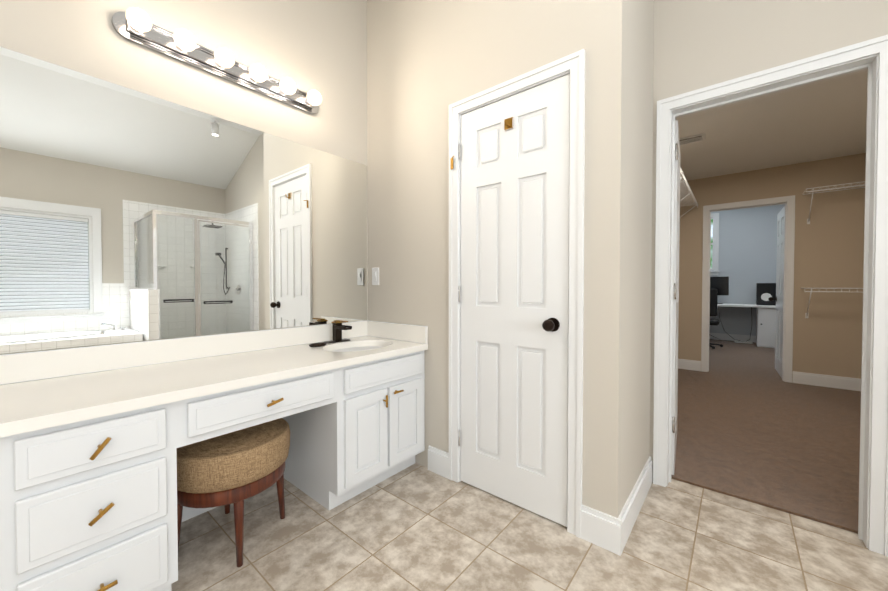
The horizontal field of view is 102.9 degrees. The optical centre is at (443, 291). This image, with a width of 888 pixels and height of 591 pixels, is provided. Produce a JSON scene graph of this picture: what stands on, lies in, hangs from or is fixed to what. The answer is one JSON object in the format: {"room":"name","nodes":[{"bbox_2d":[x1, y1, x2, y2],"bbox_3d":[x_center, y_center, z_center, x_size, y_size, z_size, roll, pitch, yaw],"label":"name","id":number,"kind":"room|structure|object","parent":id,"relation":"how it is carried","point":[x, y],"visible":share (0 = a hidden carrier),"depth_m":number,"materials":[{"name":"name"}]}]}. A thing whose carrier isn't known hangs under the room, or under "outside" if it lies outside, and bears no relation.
{"room":"bathroom","nodes":[
{"label":"bathroom","id":0,"kind":"room"},
{"bbox_2d":[0,0,367,353],"bbox_3d":[-1.380,-0.631,1.528,0.126,3.400,4.120,1,1,40],"label":"wall","id":1,"kind":"structure","parent":0,"point":[128,215],"depth_m":1.62,"materials":[{"name":"beige paint"}]},
{"bbox_2d":[112,7,321,113],"bbox_3d":[-1.015,-1.115,1.763,0.135,0.104,0.924,1,1,40],"label":"sconce","id":2,"kind":"object","parent":1,"relation":"attached to","point":[135,25],"visible":1,"depth_m":1.67,"materials":[{"name":"silver metal"}]},
{"bbox_2d":[182,506,215,521],"bbox_3d":[-1.112,0.995,1.777,0.016,0.140,0.573,1,1,40],"label":"baseboard","id":3,"kind":"structure","parent":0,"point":[187,513],"depth_m":1.67,"materials":[{"name":"white paint"}]},
{"bbox_2d":[367,0,653,517],"bbox_3d":[0.310,-0.643,2.210,1.619,3.400,0.688,1,1,40],"label":"wall","id":4,"kind":"structure","parent":0,"point":[429,62],"depth_m":1.81,"materials":[{"name":"beige paint"}]},
{"bbox_2d":[372,267,378,284],"bbox_3d":[-0.468,-0.106,2.409,0.073,0.120,0.012,1,1,40],"label":"switch plate","id":5,"kind":"object","parent":4,"relation":"attached to","point":[375,276],"visible":1,"depth_m":2.40,"materials":[{"name":"white paint"}]},
{"bbox_2d":[458,74,569,526],"bbox_3d":[0.303,0.046,1.752,0.607,2.022,0.105,1,1,40],"label":"closet door","id":6,"kind":"structure","parent":4,"relation":"in","point":[514,154],"depth_m":1.74,"materials":[{"name":"white paint"}]},
{"bbox_2d":[449,49,584,537],"bbox_3d":[0.339,0.015,1.788,0.736,2.100,0.142,1,1,40],"label":"door frame","id":7,"kind":"structure","parent":4,"relation":"attached to","point":[573,65],"depth_m":1.56,"materials":[{"name":"white paint"}]},
{"bbox_2d":[602,456,652,555],"bbox_3d":[0.923,0.996,1.720,0.045,0.140,0.704,1,1,40],"label":"baseboard","id":8,"kind":"structure","parent":4,"relation":"attached to","point":[610,533],"depth_m":1.52,"materials":[{"name":"white paint"}]},
{"bbox_2d":[172,462,887,590],"bbox_3d":[0.466,1.125,0.025,4.925,0.060,4.115,1,1,40],"label":"floor","id":9,"kind":"structure","parent":0,"point":[416,527],"depth_m":1.48,"materials":[{"name":"beige tile"}]},
{"bbox_2d":[0,348,427,590],"bbox_3d":[-0.817,0.709,1.673,0.592,0.716,1.606,1,1,40],"label":"bathroom vanity","id":10,"kind":"object","parent":9,"relation":"on","point":[92,438],"depth_m":1.13,"materials":[{"name":"white paint"}]},
{"bbox_2d":[0,336,427,431],"bbox_3d":[-0.835,0.333,1.664,0.569,0.035,1.632,1,1,40],"label":"countertop","id":11,"kind":"structure","parent":10,"relation":"on","point":[23,403],"depth_m":1.32,"materials":[{"name":"white stone"}]},
{"bbox_2d":[309,343,326,346],"bbox_3d":[-0.722,0.303,2.028,0.072,0.012,0.104,1,1,40],"label":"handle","id":12,"kind":"object","parent":11,"relation":"on","point":[317,344],"visible":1,"depth_m":2.02,"materials":[{"name":"black metal"}]},
{"bbox_2d":[323,320,351,343],"bbox_3d":[-0.624,0.241,2.155,0.145,0.132,0.160,1,1,40],"label":"faucet","id":13,"kind":"object","parent":11,"relation":"on","point":[338,327],"visible":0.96,"depth_m":2.16,"materials":[{"name":"black metal"}]},
{"bbox_2d":[176,418,289,566],"bbox_3d":[-0.923,0.836,1.545,0.466,0.467,0.466,1,1,40],"label":"stool","id":14,"kind":"object","parent":9,"relation":"on","point":[236,469],"visible":0.77,"depth_m":1.38,"materials":[{"name":"fabric"}]},
{"bbox_2d":[709,204,784,335],"bbox_3d":[6.121,-0.441,6.693,3.950,2.840,0.100,1,1,40],"label":"wall","id":15,"kind":"structure","parent":0,"point":[747,249],"depth_m":6.87,"materials":[{"name":"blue paint"}]},
{"bbox_2d":[710,213,719,274],"bbox_3d":[5.192,-0.969,7.421,0.940,1.250,0.150,1,1,40],"label":"window","id":16,"kind":"structure","parent":15,"relation":"in","point":[714,258],"depth_m":7.14,"materials":[{"name":"white paint"}]},
{"bbox_2d":[709,333,755,342],"bbox_3d":[6.084,0.910,6.672,3.750,0.140,0.016,1,1,40],"label":"baseboard","id":17,"kind":"structure","parent":15,"relation":"attached to","point":[720,336],"depth_m":6.99,"materials":[{"name":"white paint"}]},
{"bbox_2d":[671,339,860,532],"bbox_3d":[3.997,1.047,4.157,3.950,0.072,6.755,1,1,40],"label":"floor carpet","id":18,"kind":"object","parent":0,"point":[752,427],"visible":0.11,"depth_m":2.53,"materials":[{"name":"brown carpet"}]},
{"bbox_2d":[709,289,722,348],"bbox_3d":[4.607,0.454,6.337,0.622,1.037,0.657,1,1,40],"label":"office chair","id":19,"kind":"object","parent":18,"relation":"on","point":[713,303],"visible":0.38,"depth_m":5.98,"materials":[{"name":"plastic"}]},
{"bbox_2d":[709,306,752,343],"bbox_3d":[5.543,0.619,6.911,0.734,0.688,0.234,1,1,40],"label":"cable","id":20,"kind":"object","parent":18,"relation":"on","point":[739,341],"visible":0.75,"depth_m":6.75,"materials":[{"name":"plastic"}]},
{"bbox_2d":[717,303,775,347],"bbox_3d":[5.679,0.602,6.570,2.050,0.732,0.638,1,1,40],"label":"office desk","id":21,"kind":"object","parent":18,"relation":"on","point":[765,323],"visible":0.5,"depth_m":6.23,"materials":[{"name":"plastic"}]},
{"bbox_2d":[710,276,728,303],"bbox_3d":[5.327,-0.036,6.942,0.400,0.530,0.180,1,1,40],"label":"monitor","id":22,"kind":"object","parent":21,"relation":"on","point":[720,285],"visible":0.52,"depth_m":6.87,"materials":[{"name":"plastic"}]},
{"bbox_2d":[756,283,775,305],"bbox_3d":[5.883,0.038,6.470,0.260,0.400,0.320,1,1,40],"label":"speaker","id":23,"kind":"object","parent":21,"relation":"on","point":[765,292],"visible":0.9,"depth_m":6.36},
{"bbox_2d":[650,0,887,460],"bbox_3d":[1.792,-0.630,1.502,4.805,3.400,0.112,1,1,40],"label":"wall","id":24,"kind":"structure","parent":0,"point":[698,44],"depth_m":1.73,"materials":[{"name":"beige paint"}]},
{"bbox_2d":[671,120,679,474],"bbox_3d":[1.456,0.035,2.308,0.170,2.020,0.755,1,1,40],"label":"closet door","id":25,"kind":"structure","parent":24,"relation":"in","point":[676,296],"depth_m":2.03,"materials":[{"name":"white paint"}]},
{"bbox_2d":[653,35,887,556],"bbox_3d":[1.522,0.016,1.725,0.841,2.100,0.130,1,1,40],"label":"door frame","id":26,"kind":"structure","parent":24,"relation":"attached to","point":[871,55],"depth_m":1.51,"materials":[{"name":"white paint"}]},
{"bbox_2d":[678,153,865,378],"bbox_3d":[3.900,-0.394,4.014,3.950,2.840,0.100,1,1,40],"label":"wall","id":27,"kind":"structure","parent":0,"point":[828,253],"depth_m":3.85,"materials":[{"name":"beige paint"}]},
{"bbox_2d":[678,359,700,370],"bbox_3d":[3.102,0.945,4.624,0.411,0.140,0.016,1,1,40],"label":"baseboard","id":28,"kind":"structure","parent":27,"relation":"attached to","point":[686,364],"depth_m":4.56,"materials":[{"name":"white paint"}]},
{"bbox_2d":[701,195,794,382],"bbox_3d":[3.611,-0.028,4.248,0.825,2.100,0.118,1,1,40],"label":"door frame","id":29,"kind":"structure","parent":27,"relation":"attached to","point":[789,242],"depth_m":4.04,"materials":[{"name":"white paint"}]},
{"bbox_2d":[768,206,784,377],"bbox_3d":[4.114,0.001,4.325,0.193,2.010,0.751,1,1,40],"label":"door","id":30,"kind":"structure","parent":27,"relation":"in","point":[778,299],"depth_m":4.34,"materials":[{"name":"white paint"}]},
{"bbox_2d":[792,371,860,390],"bbox_3d":[4.173,0.961,3.736,0.706,0.140,0.016,1,1,40],"label":"baseboard","id":31,"kind":"structure","parent":27,"relation":"attached to","point":[839,382],"depth_m":3.79,"materials":[{"name":"white paint"}]},
{"bbox_2d":[676,69,867,181],"bbox_3d":[2.684,-1.455,2.880,2.200,0.100,3.170,1,1,40],"label":"ceiling","id":32,"kind":"structure","parent":0,"point":[822,120],"depth_m":3.07,"materials":[{"name":"paint"}]},
{"bbox_2d":[679,133,705,144],"bbox_3d":[2.244,-1.402,3.291,0.300,0.017,0.160,1,1,40],"label":"ceiling vent","id":33,"kind":"object","parent":32,"relation":"in","point":[692,139],"visible":0.58,"depth_m":3.24,"materials":[{"name":"beige metal"}]},
{"bbox_3d":[2.715,-0.231,2.940,2.200,2.550,3.270,1,1,40],"label":"wall","id":34,"kind":"structure","parent":0,"visible":0},
{"bbox_2d":[680,168,697,217],"bbox_3d":[2.073,-0.922,3.408,0.394,0.336,3.094,1,1,40],"label":"wire shelf","id":35,"kind":"object","parent":34,"relation":"attached to","point":[686,185],"visible":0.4,"depth_m":3.91,"materials":[{"name":"white metal"}]}
]}

